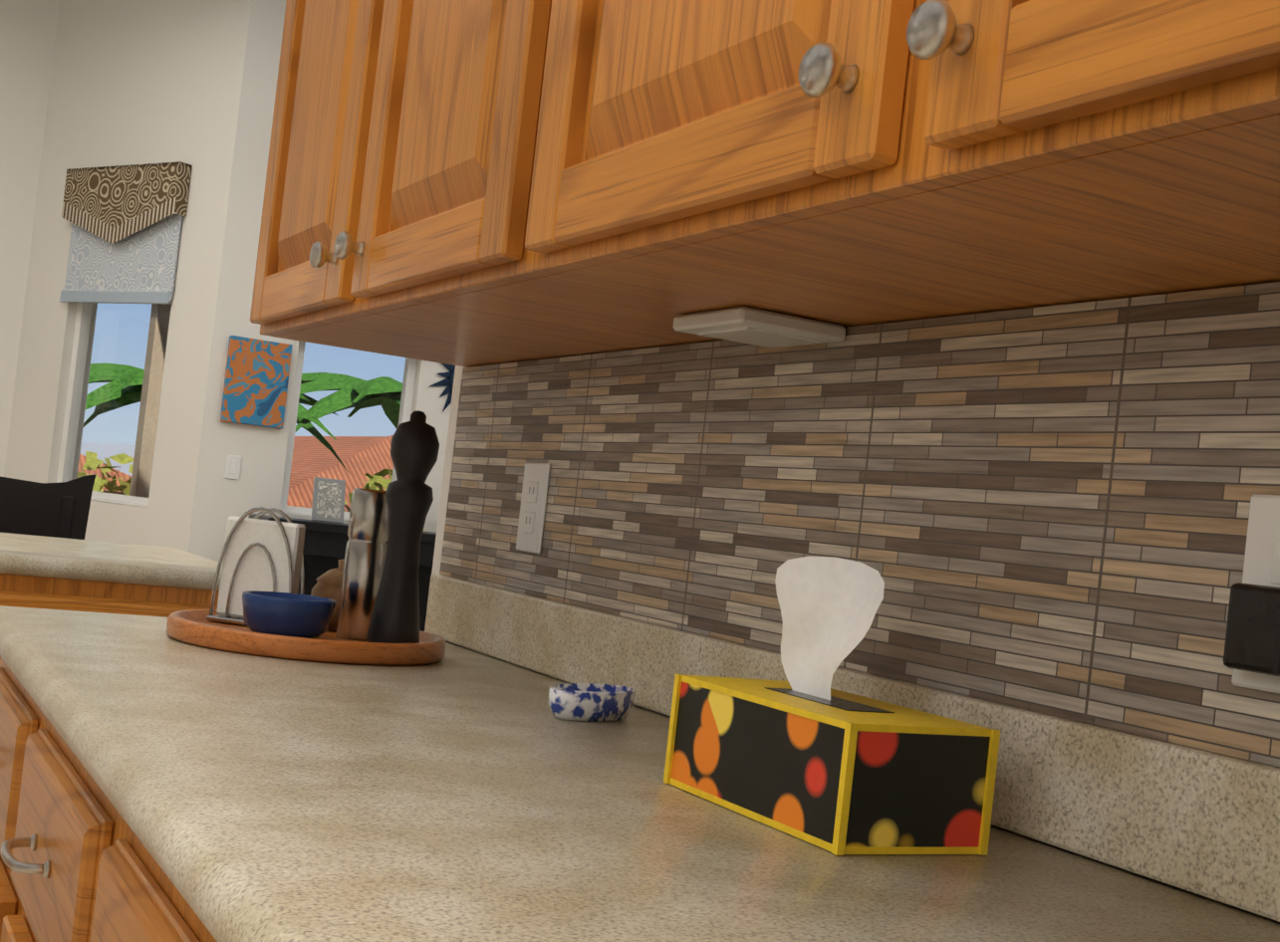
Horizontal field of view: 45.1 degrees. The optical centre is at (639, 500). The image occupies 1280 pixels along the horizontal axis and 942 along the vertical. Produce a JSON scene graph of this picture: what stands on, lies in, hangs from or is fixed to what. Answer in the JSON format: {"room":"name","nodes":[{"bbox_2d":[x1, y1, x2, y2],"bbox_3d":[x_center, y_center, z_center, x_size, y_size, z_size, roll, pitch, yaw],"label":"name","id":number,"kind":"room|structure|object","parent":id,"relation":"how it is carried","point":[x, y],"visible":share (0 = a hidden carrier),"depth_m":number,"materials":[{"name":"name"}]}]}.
{"room":"kitchen","nodes":[
{"label":"kitchen","id":0,"kind":"room"},
{"bbox_2d":[0,0,55,462],"bbox_3d":[-5.638,-1.233,7.378,5.695,3.660,0.200,7,-1,-28],"label":"wall","id":1,"kind":"structure","parent":0,"point":[25,25],"depth_m":8.44,"materials":[{"name":"paint"}]},
{"bbox_2d":[0,0,207,544],"bbox_3d":[-2.711,-0.895,8.138,0.920,3.660,1.200,7,-1,-28],"label":"wall","id":2,"kind":"structure","parent":0,"point":[84,84],"depth_m":8.27,"materials":[{"name":"paint"}]},
{"bbox_2d":[56,299,171,508],"bbox_3d":[-2.734,-0.537,8.047,0.846,1.096,0.115,6,-1,35],"label":"window","id":3,"kind":"structure","parent":2,"relation":"in","point":[75,391],"depth_m":8.27,"materials":[{"name":"clear glass"}]},
{"bbox_2d":[59,161,192,303],"bbox_3d":[-2.696,-1.374,7.980,0.930,0.710,0.071,6,-1,35],"label":"valance","id":4,"kind":"object","parent":2,"relation":"attached to","point":[126,220],"visible":1,"depth_m":7.94,"materials":[{"name":"fabric"}]},
{"bbox_2d":[143,0,438,561],"bbox_3d":[0.200,-0.559,8.895,5.649,3.660,0.190,7,-1,-28],"label":"wall","id":5,"kind":"structure","parent":0,"point":[191,502],"depth_m":7.64,"materials":[{"name":"paint"}]},
{"bbox_2d":[224,455,242,480],"bbox_3d":[-2.019,-0.162,7.635,0.075,0.118,0.008,7,-1,-28],"label":"switch plate","id":6,"kind":"object","parent":5,"relation":"attached to","point":[232,466],"visible":0.42,"depth_m":7.62,"materials":[{"name":"white plastic"}]},
{"bbox_2d":[220,335,292,429],"bbox_3d":[-1.907,-0.584,7.659,0.310,0.425,0.032,7,-1,-28],"label":"picture","id":7,"kind":"object","parent":5,"relation":"attached to","point":[256,382],"visible":0.96,"depth_m":7.64},
{"bbox_2d":[279,341,417,521],"bbox_3d":[-1.500,-0.411,7.967,0.646,1.036,0.115,7,-1,-28],"label":"window","id":8,"kind":"structure","parent":5,"relation":"in","point":[405,404],"depth_m":7.91,"materials":[{"name":"clear glass"}]},
{"bbox_2d":[429,363,455,412],"bbox_3d":[-0.929,-0.626,8.174,0.397,0.397,0.024,7,-1,-28],"label":"wall art","id":9,"kind":"object","parent":5,"relation":"attached to","point":[448,380],"visible":0.23,"depth_m":8.13,"materials":[{"name":"blue metal"}]},
{"bbox_2d":[423,362,466,574],"bbox_3d":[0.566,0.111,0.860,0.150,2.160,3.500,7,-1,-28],"label":"wall","id":10,"kind":"structure","parent":0,"point":[444,423],"depth_m":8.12,"materials":[{"name":"paint"}]},
{"bbox_2d":[250,0,726,367],"bbox_3d":[-0.150,-0.609,1.830,0.352,0.822,0.984,7,-1,-28],"label":"upper cabinet","id":11,"kind":"object","parent":10,"relation":"attached to","point":[467,183],"depth_m":1.72,"materials":[{"name":"brown wood"}]},
{"bbox_2d":[439,281,1279,767],"bbox_3d":[0.333,0.007,1.148,0.010,0.312,2.635,7,-1,-28],"label":"tile backsplash","id":12,"kind":"structure","parent":10,"relation":"attached to","point":[1041,509],"depth_m":1.28,"materials":[{"name":"tile"}]},
{"bbox_2d":[515,462,550,554],"bbox_3d":[-0.141,0.010,2.021,0.008,0.118,0.075,7,-1,-28],"label":"electrical outlet plate","id":13,"kind":"object","parent":12,"relation":"attached to","point":[535,488],"depth_m":2.01,"materials":[{"name":"white plastic"}]},
{"bbox_2d":[1223,495,1279,694],"bbox_3d":[0.398,0.059,0.961,0.038,0.125,0.082,7,-1,-28],"label":"electrical outlet plate","id":14,"kind":"object","parent":12,"relation":"attached to","point":[1251,656],"depth_m":0.97,"materials":[{"name":"white plastic"}]},
{"bbox_2d":[473,0,1279,327],"bbox_3d":[0.328,-0.570,0.919,0.352,0.822,1.076,7,-1,-28],"label":"upper cabinet","id":15,"kind":"object","parent":10,"relation":"attached to","point":[848,163],"depth_m":0.97,"materials":[{"name":"brown wood"}]},
{"bbox_2d":[672,306,845,347],"bbox_3d":[0.112,-0.162,1.463,0.116,0.017,0.130,7,-1,-28],"label":"under-cabinet light","id":16,"kind":"object","parent":15,"relation":"attached to","point":[754,327],"visible":0.98,"depth_m":1.42,"materials":[{"name":"white plastic"}]},
{"bbox_3d":[-0.805,1.145,4.061,12.000,0.100,10.760,7,-1,-28],"label":"floor","id":17,"kind":"structure","parent":0,"visible":0},
{"bbox_2d":[0,474,96,539],"bbox_3d":[-1.814,0.441,4.213,0.561,1.082,0.483,7,-1,-28],"label":"bar stool","id":18,"kind":"object","parent":17,"relation":"on","point":[59,510],"visible":0.17,"depth_m":4.46,"materials":[{"name":"black leather"}]},
{"bbox_2d":[0,532,222,660],"bbox_3d":[-1.385,0.563,3.532,0.695,0.914,0.912,7,-1,-28],"label":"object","id":19,"kind":"object","parent":17,"relation":"on","point":[48,573],"depth_m":3.16,"materials":[{"name":"beige stone"}]},
{"bbox_2d":[248,513,436,631],"bbox_3d":[-1.343,0.615,7.773,1.280,0.950,0.410,7,-1,-28],"label":"console table","id":20,"kind":"object","parent":17,"relation":"on","point":[325,547],"visible":0.04,"depth_m":7.69,"materials":[{"name":"black paint"}]},
{"bbox_2d":[311,477,426,531],"bbox_3d":[-1.214,0.035,7.822,0.910,0.231,0.140,7,-1,-28],"label":"picture frame","id":21,"kind":"object","parent":20,"relation":"on","point":[328,500],"visible":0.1,"depth_m":7.64,"materials":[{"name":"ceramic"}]},
{"bbox_2d":[0,573,1279,941],"bbox_3d":[-0.028,0.627,0.987,0.662,1.006,2.637,7,-1,-28],"label":"countertop","id":22,"kind":"structure","parent":17,"relation":"on","point":[157,783],"depth_m":1.06,"materials":[{"name":"beige stone"}]},
{"bbox_2d":[165,609,446,665],"bbox_3d":[-0.417,0.172,1.940,0.344,0.026,0.344,7,-1,-28],"label":"lazy susan tray","id":23,"kind":"object","parent":22,"relation":"on","point":[193,628],"visible":0.77,"depth_m":1.80,"materials":[{"name":"brown wood"}]},
{"bbox_2d":[206,507,305,625],"bbox_3d":[-0.488,0.085,1.984,0.115,0.152,0.048,6,-1,12],"label":"napkin holder","id":24,"kind":"object","parent":23,"relation":"on","point":[257,554],"visible":0.85,"depth_m":1.97,"materials":[{"name":"metal"}]},
{"bbox_2d":[242,590,335,638],"bbox_3d":[-0.428,0.142,1.870,0.112,0.050,0.112,7,-1,-28],"label":"bowl","id":25,"kind":"object","parent":23,"relation":"on","point":[291,615],"visible":0.92,"depth_m":1.83,"materials":[{"name":"ceramic"}]},
{"bbox_2d":[310,558,344,631],"bbox_3d":[-0.395,0.107,2.050,0.080,0.131,0.080,7,-1,-28],"label":"sugar pot","id":26,"kind":"object","parent":23,"relation":"on","point":[329,585],"visible":0.38,"depth_m":2.02,"materials":[{"name":"ceramic"}]},
{"bbox_2d":[336,488,387,640],"bbox_3d":[-0.351,0.081,1.968,0.052,0.190,0.052,7,-1,-28],"label":"salt grinder","id":27,"kind":"object","parent":23,"relation":"on","point":[366,551],"visible":0.79,"depth_m":1.95,"materials":[{"name":"silver metal"}]},
{"bbox_2d":[366,410,439,643],"bbox_3d":[-0.291,0.035,1.915,0.066,0.294,0.066,7,-1,-28],"label":"pepper mill","id":28,"kind":"object","parent":23,"relation":"on","point":[414,448],"visible":0.96,"depth_m":1.89,"materials":[{"name":"black paint"}]},
{"bbox_2d":[548,683,635,721],"bbox_3d":[-0.049,0.205,1.558,0.112,0.030,0.074,7,-1,-28],"label":"dish","id":29,"kind":"object","parent":22,"relation":"on","point":[587,702],"visible":1,"depth_m":1.52,"materials":[{"name":"white ceramic"}]},
{"bbox_2d":[663,556,1000,855],"bbox_3d":[0.139,0.138,1.134,0.126,0.191,0.236,7,-1,-28],"label":"tissue box","id":30,"kind":"object","parent":22,"relation":"on","point":[805,752],"visible":1,"depth_m":1.07,"materials":[{"name":"black cardboard"}]},
{"label":"outside","id":31,"kind":"structure","parent":0,"visible":0},
{"bbox_2d":[80,442,135,476],"bbox_3d":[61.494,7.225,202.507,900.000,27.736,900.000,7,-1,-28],"label":"mountains","id":32,"kind":"structure","parent":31,"point":[98,448],"depth_m":567.39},
{"bbox_3d":[-6.896,2.806,53.399,200.000,3.180,220.000,7,-1,-28],"label":"ground","id":33,"kind":"structure","parent":31,"visible":0},
{"bbox_2d":[77,454,131,495],"bbox_3d":[-10.012,0.899,20.092,6.500,4.850,5.500,7,-1,-28],"label":"house","id":34,"kind":"structure","parent":33,"relation":"on","point":[82,461],"depth_m":19.29,"materials":[{"name":"paint"}]},
{"bbox_2d":[129,303,171,498],"bbox_3d":[0.675,0.077,11.494,8.300,2.620,3.900,7,-1,-28],"label":"patio cover","id":35,"kind":"object","parent":33,"relation":"on","point":[159,317],"depth_m":10.65,"materials":[{"name":"paint"}]},
{"bbox_2d":[77,362,402,511],"bbox_3d":[-7.221,-0.822,11.578,15.633,8.644,7.022,7,-1,-28],"label":"trees","id":36,"kind":"object","parent":33,"relation":"on","point":[129,372],"depth_m":14.92,"materials":[{"name":"green plant"}]},
{"bbox_2d":[286,435,393,511],"bbox_3d":[-4.660,1.506,22.419,5.000,4.900,9.800,7,-1,-28],"label":"tiled roof","id":37,"kind":"structure","parent":33,"relation":"on","point":[359,465],"depth_m":19.47,"materials":[{"name":"tile"}]}
]}

